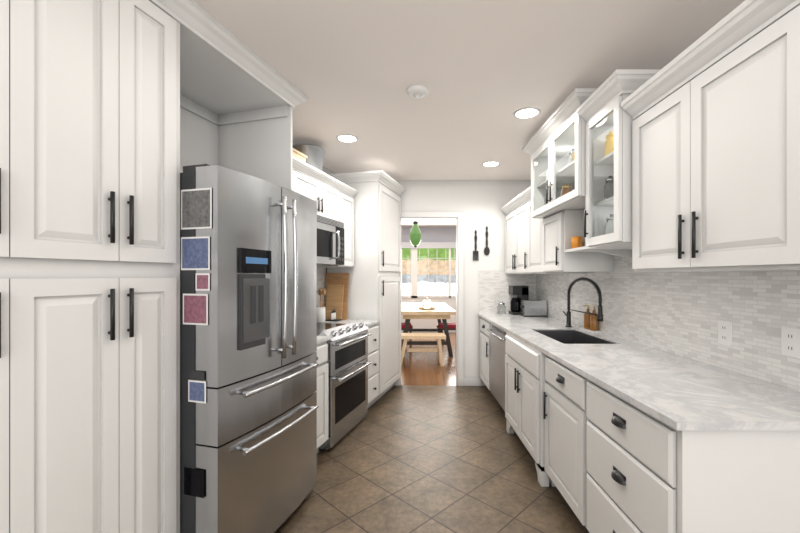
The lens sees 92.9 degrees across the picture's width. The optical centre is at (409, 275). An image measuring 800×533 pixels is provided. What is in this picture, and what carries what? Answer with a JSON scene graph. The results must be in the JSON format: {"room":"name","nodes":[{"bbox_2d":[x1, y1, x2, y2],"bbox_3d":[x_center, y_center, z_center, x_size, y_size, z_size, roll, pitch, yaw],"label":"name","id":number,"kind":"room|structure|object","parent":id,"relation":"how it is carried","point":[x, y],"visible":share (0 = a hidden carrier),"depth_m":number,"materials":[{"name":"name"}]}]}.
{"room":"kitchen","nodes":[
{"label":"kitchen","id":0,"kind":"room"},
{"bbox_2d":[317,166,336,306],"bbox_3d":[-1.775,0.086,1.508,0.124,2.600,7.750,0,0,16],"label":"wall","id":1,"kind":"structure","parent":0,"point":[321,276],"depth_m":4.15,"materials":[{"name":"paint"}]},
{"bbox_2d":[293,156,300,193],"bbox_3d":[-1.133,-0.726,2.867,0.335,0.393,0.460,0,0,16],"label":"upper cabinet","id":2,"kind":"object","parent":1,"relation":"attached to","point":[296,163],"depth_m":3.04,"materials":[{"name":"white paint"}]},
{"bbox_2d":[301,161,340,221],"bbox_3d":[-0.976,-0.726,3.416,0.335,0.393,0.864,0,0,16],"label":"upper cabinet","id":3,"kind":"object","parent":1,"relation":"attached to","point":[333,197],"depth_m":3.43,"materials":[{"name":"white paint"}]},
{"bbox_2d":[293,148,306,162],"bbox_3d":[-1.055,-0.941,3.149,0.270,0.180,0.320,0,0,16],"label":"crate","id":4,"kind":"object","parent":3,"relation":"on","point":[297,154],"visible":0.14,"depth_m":3.16,"materials":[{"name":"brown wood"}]},
{"bbox_2d":[293,144,324,170],"bbox_3d":[-0.945,-1.002,3.481,0.330,0.302,0.330,0,0,16],"label":"bucket","id":5,"kind":"object","parent":3,"relation":"on","point":[315,156],"visible":0.44,"depth_m":3.36,"materials":[{"name":"grey metal"}]},
{"bbox_2d":[317,215,343,264],"bbox_3d":[-0.908,-0.317,3.449,0.441,0.415,0.754,0,0,16],"label":"microwave","id":6,"kind":"object","parent":3,"relation":"attached to","point":[330,241],"visible":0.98,"depth_m":3.48,"materials":[{"name":"silver metal"}]},
{"bbox_2d":[317,184,356,267],"bbox_3d":[-0.809,-0.508,4.002,0.335,0.828,0.358,0,0,16],"label":"upper cabinet","id":7,"kind":"object","parent":1,"relation":"attached to","point":[347,194],"depth_m":3.95,"materials":[{"name":"white paint"}]},
{"bbox_2d":[401,226,455,332],"bbox_3d":[0.360,0.086,9.360,5.920,2.600,0.120,0,0,0],"label":"wall","id":8,"kind":"structure","parent":0,"point":[438,233],"depth_m":9.29,"materials":[{"name":"paint"}]},
{"bbox_2d":[401,242,455,297],"bbox_3d":[0.400,-0.144,9.300,2.700,1.360,0.120,0,0,0],"label":"dining window","id":9,"kind":"structure","parent":8,"relation":"in","point":[413,258],"depth_m":9.28,"materials":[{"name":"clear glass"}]},
{"bbox_2d":[274,333,588,532],"bbox_3d":[-0.100,1.411,4.700,8.200,0.050,13.800,0,0,0],"label":"floor","id":10,"kind":"structure","parent":0,"point":[427,459],"depth_m":2.68,"materials":[{"name":"tile"}]},
{"bbox_2d":[0,0,307,532],"bbox_3d":[-1.268,0.087,1.774,0.674,2.597,1.859,0,0,16],"label":"pantry","id":11,"kind":"object","parent":10,"relation":"on","point":[116,116],"visible":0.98,"depth_m":1.36,"materials":[{"name":"white paint"}]},
{"bbox_2d":[180,164,318,532],"bbox_3d":[-1.037,0.448,2.132,0.863,1.877,0.846,0,0,16],"label":"fridge","id":12,"kind":"object","parent":10,"relation":"on","point":[249,406],"visible":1,"depth_m":1.77,"materials":[{"name":"grey metal"}]},
{"bbox_2d":[315,341,327,452],"bbox_3d":[-0.995,0.944,2.831,0.621,0.884,0.468,0,0,16],"label":"base cabinet","id":13,"kind":"object","parent":10,"relation":"on","point":[322,384],"depth_m":2.87,"materials":[{"name":"white paint"}]},
{"bbox_2d":[317,319,379,343],"bbox_3d":[-0.844,0.484,3.372,0.637,0.027,1.589,0,0,16],"label":"countertop","id":14,"kind":"structure","parent":13,"relation":"on","point":[367,323],"depth_m":3.85,"materials":[{"name":"stone"}]},
{"bbox_2d":[317,288,325,321],"bbox_3d":[-0.920,0.299,3.911,0.123,0.340,0.136,0,0,16],"label":"utensil crock","id":15,"kind":"object","parent":14,"relation":"on","point":[321,314],"visible":0.75,"depth_m":3.88,"materials":[{"name":"white ceramic"}]},
{"bbox_2d":[326,309,341,320],"bbox_3d":[-0.806,0.410,4.003,0.140,0.119,0.100,0,0,16],"label":"tray","id":16,"kind":"object","parent":14,"relation":"on","point":[333,315],"visible":1,"depth_m":3.99,"materials":[{"name":"black metal"}]},
{"bbox_2d":[324,273,348,319],"bbox_3d":[-0.808,0.218,4.126,0.270,0.503,0.115,0,0,16],"label":"cutting boards","id":17,"kind":"object","parent":14,"relation":"on","point":[337,289],"visible":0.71,"depth_m":4.11,"materials":[{"name":"brown wood"}]},
{"bbox_2d":[317,320,371,449],"bbox_3d":[-0.786,0.908,3.415,0.692,0.955,0.760,0,0,16],"label":"range","id":18,"kind":"object","parent":10,"relation":"on","point":[348,362],"visible":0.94,"depth_m":3.24,"materials":[{"name":"silver metal"}]},
{"bbox_2d":[327,170,404,403],"bbox_3d":[-0.500,0.140,4.468,0.674,2.492,0.849,0,0,16],"label":"pantry","id":19,"kind":"object","parent":10,"relation":"on","point":[374,290],"visible":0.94,"depth_m":4.13,"materials":[{"name":"white paint"}]},
{"bbox_2d":[367,324,378,408],"bbox_3d":[-0.671,0.944,3.965,0.621,0.884,0.354,0,0,16],"label":"base cabinet","id":20,"kind":"object","parent":10,"relation":"on","point":[373,340],"depth_m":3.88,"materials":[{"name":"white paint"}]},
{"bbox_2d":[401,323,412,352],"bbox_3d":[-0.160,1.026,7.050,0.420,0.720,0.420,0,0,0],"label":"chair","id":21,"kind":"object","parent":10,"relation":"on","point":[410,328],"visible":0.21,"depth_m":6.86,"materials":[{"name":"brown wood"}]},
{"bbox_2d":[401,333,445,365],"bbox_3d":[0.185,1.151,5.960,0.730,0.470,0.320,0,0,0],"label":"bench","id":22,"kind":"object","parent":10,"relation":"on","point":[407,336],"visible":0.83,"depth_m":5.83,"materials":[{"name":"brown wood"}]},
{"bbox_2d":[401,303,455,356],"bbox_3d":[0.280,0.986,7.350,0.960,0.800,2.100,0,0,0],"label":"dining table","id":23,"kind":"object","parent":10,"relation":"on","point":[442,311],"visible":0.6,"depth_m":6.52,"materials":[{"name":"brown wood"}]},
{"bbox_2d":[418,298,435,309],"bbox_3d":[0.300,0.487,6.750,0.330,0.194,0.330,0,0,0],"label":"tray","id":24,"kind":"object","parent":23,"relation":"on","point":[426,303],"visible":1,"depth_m":6.69,"materials":[{"name":"white ceramic"}]},
{"bbox_2d":[437,323,455,340],"bbox_3d":[0.720,1.026,7.050,0.420,0.720,0.420,0,0,0],"label":"chair","id":25,"kind":"object","parent":10,"relation":"on","point":[451,326],"visible":0.27,"depth_m":6.87,"materials":[{"name":"red fabric"}]},
{"bbox_2d":[486,323,505,410],"bbox_3d":[1.213,0.952,3.815,0.758,0.868,0.802,0,0,0],"label":"dishwasher","id":26,"kind":"object","parent":10,"relation":"on","point":[497,361],"visible":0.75,"depth_m":3.85,"materials":[{"name":"grey metal"}]},
{"bbox_2d":[480,317,535,400],"bbox_3d":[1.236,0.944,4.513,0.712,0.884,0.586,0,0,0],"label":"base cabinet","id":27,"kind":"object","parent":10,"relation":"on","point":[520,357],"depth_m":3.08,"materials":[{"name":"white paint"}]},
{"bbox_2d":[536,349,583,525],"bbox_3d":[1.228,0.944,2.219,0.727,0.884,0.598,0,0,0],"label":"base cabinet","id":28,"kind":"object","parent":10,"relation":"on","point":[559,389],"depth_m":2.22,"materials":[{"name":"white paint"}]},
{"bbox_2d":[584,377,799,532],"bbox_3d":[1.236,0.944,1.620,0.712,0.884,0.740,0,0,0],"label":"base cabinet","id":29,"kind":"object","parent":10,"relation":"on","point":[606,461],"depth_m":1.26,"materials":[{"name":"white paint"}]},
{"bbox_2d":[478,313,799,429],"bbox_3d":[1.226,0.484,3.014,0.733,0.027,3.578,0,0,0],"label":"countertop","id":30,"kind":"structure","parent":29,"relation":"on","point":[675,392],"depth_m":1.67,"materials":[{"name":"stone"}]},
{"bbox_2d":[497,301,504,313],"bbox_3d":[1.130,0.391,4.700,0.100,0.156,0.097,0,0,0],"label":"canister","id":31,"kind":"object","parent":30,"relation":"on","point":[501,308],"visible":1,"depth_m":4.66,"materials":[{"name":"clear glass"}]},
{"bbox_2d":[509,286,528,314],"bbox_3d":[1.334,0.294,4.678,0.192,0.350,0.204,0,0,0],"label":"coffee maker","id":32,"kind":"object","parent":30,"relation":"on","point":[521,292],"visible":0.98,"depth_m":4.58,"materials":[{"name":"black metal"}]},
{"bbox_2d":[520,300,547,316],"bbox_3d":[1.442,0.376,4.460,0.285,0.187,0.170,0,0,0],"label":"toaster","id":33,"kind":"object","parent":30,"relation":"on","point":[533,308],"visible":1,"depth_m":4.38,"materials":[{"name":"silver metal"}]},
{"bbox_2d":[534,330,615,343],"bbox_3d":[1.270,0.584,3.010,0.394,0.205,0.734,0,0,0],"label":"sink","id":34,"kind":"object","parent":30,"relation":"in","point":[569,337],"depth_m":3.37,"materials":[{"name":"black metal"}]},
{"bbox_2d":[563,277,603,326],"bbox_3d":[1.478,0.239,3.278,0.076,0.460,0.643,0,0,0],"label":"faucet","id":35,"kind":"object","parent":30,"relation":"on","point":[600,315],"visible":1,"depth_m":3.22,"materials":[{"name":"black metal"}]},
{"bbox_2d":[580,305,602,332],"bbox_3d":[1.552,0.360,3.260,0.078,0.218,0.240,0,0,0],"label":"soap tray","id":36,"kind":"object","parent":30,"relation":"on","point":[591,323],"visible":0.9,"depth_m":3.20,"materials":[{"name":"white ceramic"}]},
{"bbox_2d":[394,180,535,384],"bbox_3d":[-1.240,0.086,4.867,5.920,2.600,0.126,0,0,0],"label":"wall","id":37,"kind":"structure","parent":0,"point":[488,280],"depth_m":4.81,"materials":[{"name":"paint"}]},
{"bbox_2d":[400,212,480,385],"bbox_3d":[0.387,0.288,4.861,1.023,2.195,0.138,0,0,0],"label":"door frame","id":38,"kind":"structure","parent":37,"relation":"attached to","point":[458,217],"depth_m":4.79,"materials":[{"name":"white wood"}]},
{"bbox_2d":[473,230,477,260],"bbox_3d":[0.830,-0.389,4.799,0.068,0.390,0.012,0,0,0],"label":"decorative fork","id":39,"kind":"object","parent":37,"relation":"attached to","point":[475,255],"visible":1,"depth_m":4.79,"materials":[{"name":"black metal"}]},
{"bbox_2d":[484,226,489,254],"bbox_3d":[0.970,-0.447,4.799,0.070,0.375,0.012,0,0,0],"label":"decorative spoon","id":40,"kind":"object","parent":37,"relation":"attached to","point":[486,250],"visible":1,"depth_m":4.79,"materials":[{"name":"black metal"}]},
{"bbox_2d":[195,0,744,225],"bbox_3d":[-0.100,-1.254,3.700,8.200,0.080,11.800,0,0,0],"label":"ceiling","id":41,"kind":"structure","parent":0,"point":[483,71],"depth_m":2.15,"materials":[{"name":"paint"}]},
{"bbox_2d":[336,134,357,142],"bbox_3d":[-0.555,-1.210,3.350,0.196,0.008,0.196,0,0,0],"label":"recessed light","id":42,"kind":"object","parent":41,"relation":"in","point":[346,138],"visible":1,"depth_m":3.34,"materials":[{"name":"white"}]},
{"bbox_2d":[410,220,420,247],"bbox_3d":[0.100,-0.864,6.900,0.210,0.699,0.207,0,0,0],"label":"pendant lamp","id":43,"kind":"object","parent":41,"relation":"hanging from","point":[415,236],"visible":0.88,"depth_m":6.83,"materials":[{"name":"green glass"}]},
{"bbox_2d":[407,85,428,98],"bbox_3d":[0.050,-1.195,2.480,0.144,0.037,0.144,0,0,0],"label":"smoke detector","id":44,"kind":"object","parent":41,"relation":"attached to","point":[417,91],"visible":1,"depth_m":2.44,"materials":[{"name":"white plastic"}]},
{"bbox_2d":[482,161,499,166],"bbox_3d":[0.877,-1.210,4.110,0.196,0.008,0.196,0,0,0],"label":"recessed light","id":45,"kind":"object","parent":41,"relation":"in","point":[491,163],"visible":1,"depth_m":4.09,"materials":[{"name":"white"}]},
{"bbox_2d":[513,107,540,118],"bbox_3d":[0.870,-1.210,2.830,0.196,0.008,0.196,0,0,0],"label":"recessed light","id":46,"kind":"object","parent":41,"relation":"in","point":[527,113],"visible":1,"depth_m":2.83,"materials":[{"name":"white"}]},
{"bbox_2d":[536,255,799,390],"bbox_3d":[1.657,0.086,1.365,0.126,2.600,7.130,0,0,0],"label":"wall","id":47,"kind":"structure","parent":0,"point":[679,313],"depth_m":2.11,"materials":[{"name":"tile"}]},
{"bbox_2d":[505,202,512,273],"bbox_3d":[1.396,-0.440,4.540,0.392,0.832,0.528,0,0,0],"label":"upper cabinet","id":48,"kind":"object","parent":47,"relation":"attached to","point":[508,209],"depth_m":4.59,"materials":[{"name":"white paint"}]},
{"bbox_2d":[513,194,524,273],"bbox_3d":[1.396,-0.440,4.104,0.392,0.832,0.576,0,0,0],"label":"upper cabinet","id":49,"kind":"object","parent":47,"relation":"attached to","point":[523,241],"depth_m":4.17,"materials":[{"name":"white paint"}]},
{"bbox_2d":[525,186,587,273],"bbox_3d":[1.396,-0.440,3.668,0.392,0.832,0.528,0,0,0],"label":"upper cabinet","id":50,"kind":"object","parent":47,"relation":"attached to","point":[533,227],"depth_m":3.73,"materials":[{"name":"white paint"}]},
{"bbox_2d":[522,88,631,271],"bbox_3d":[1.309,-0.600,2.917,0.566,1.132,1.113,0,0,0],"label":"upper cabinet","id":51,"kind":"object","parent":47,"relation":"attached to","point":[556,139],"visible":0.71,"depth_m":2.95,"materials":[{"name":"white paint"}]},
{"bbox_2d":[560,183,571,195],"bbox_3d":[1.220,-0.626,2.960,0.090,0.187,0.088,0,0,0],"label":"jar","id":52,"kind":"object","parent":51,"relation":"in","point":[566,188],"depth_m":2.93,"materials":[{"name":"glass"}]},
{"bbox_2d":[567,149,574,164],"bbox_3d":[1.230,-0.879,2.860,0.080,0.156,0.078,0,0,0],"label":"jar","id":53,"kind":"object","parent":51,"relation":"in","point":[571,155],"depth_m":2.84,"materials":[{"name":"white ceramic"}]},
{"bbox_2d":[571,236,582,248],"bbox_3d":[1.260,-0.250,2.857,0.080,0.090,0.106,0,0,0],"label":"mug","id":54,"kind":"object","parent":51,"relation":"in","point":[576,241],"visible":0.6,"depth_m":2.84,"materials":[{"name":"orange ceramic"}]},
{"bbox_2d":[577,69,660,246],"bbox_3d":[1.329,-0.625,2.196,0.526,0.882,0.469,0,0,0],"label":"upper cabinet","id":55,"kind":"object","parent":47,"relation":"attached to","point":[601,112],"visible":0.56,"depth_m":2.15,"materials":[{"name":"white paint"}]},
{"bbox_2d":[604,131,613,155],"bbox_3d":[1.235,-0.804,2.335,0.072,0.166,0.070,0,0,0],"label":"jar","id":56,"kind":"object","parent":55,"relation":"in","point":[608,146],"depth_m":2.31,"materials":[{"name":"yellow ceramic"}]},
{"bbox_2d":[604,176,613,199],"bbox_3d":[1.235,-0.538,2.340,0.072,0.157,0.070,0,0,0],"label":"jar","id":57,"kind":"object","parent":55,"relation":"in","point":[608,186],"depth_m":2.32,"materials":[{"name":"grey glass"}]},
{"bbox_2d":[605,214,613,233],"bbox_3d":[1.240,-0.292,2.335,0.076,0.177,0.074,0,0,0],"label":"jar","id":58,"kind":"object","parent":55,"relation":"in","point":[608,219],"depth_m":2.31,"materials":[{"name":"clear glass"}]},
{"bbox_2d":[621,0,799,271],"bbox_3d":[1.359,-0.475,1.538,0.466,0.902,0.984,0,0,0],"label":"upper cabinet","id":59,"kind":"object","parent":47,"relation":"attached to","point":[713,112],"visible":1,"depth_m":1.42,"materials":[{"name":"white paint"}]},
{"bbox_2d":[718,320,731,345],"bbox_3d":[1.589,0.286,1.920,0.008,0.120,0.080,0,0,0],"label":"electrical outlet","id":60,"kind":"object","parent":47,"relation":"attached to","point":[724,332],"visible":1,"depth_m":1.91,"materials":[{"name":"white plastic"}]},
{"bbox_2d":[781,327,799,357],"bbox_3d":[1.589,0.276,1.585,0.008,0.120,0.080,0,0,0],"label":"electrical outlet","id":61,"kind":"object","parent":47,"relation":"attached to","point":[790,342],"visible":1,"depth_m":1.58,"materials":[{"name":"white plastic"}]},
{"label":"outside","id":62,"kind":"structure","parent":0,"visible":0},
{"bbox_2d":[401,248,455,295],"bbox_3d":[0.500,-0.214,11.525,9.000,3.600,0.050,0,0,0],"label":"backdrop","id":63,"kind":"structure","parent":62,"point":[439,282],"depth_m":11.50,"materials":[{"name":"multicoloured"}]}
]}

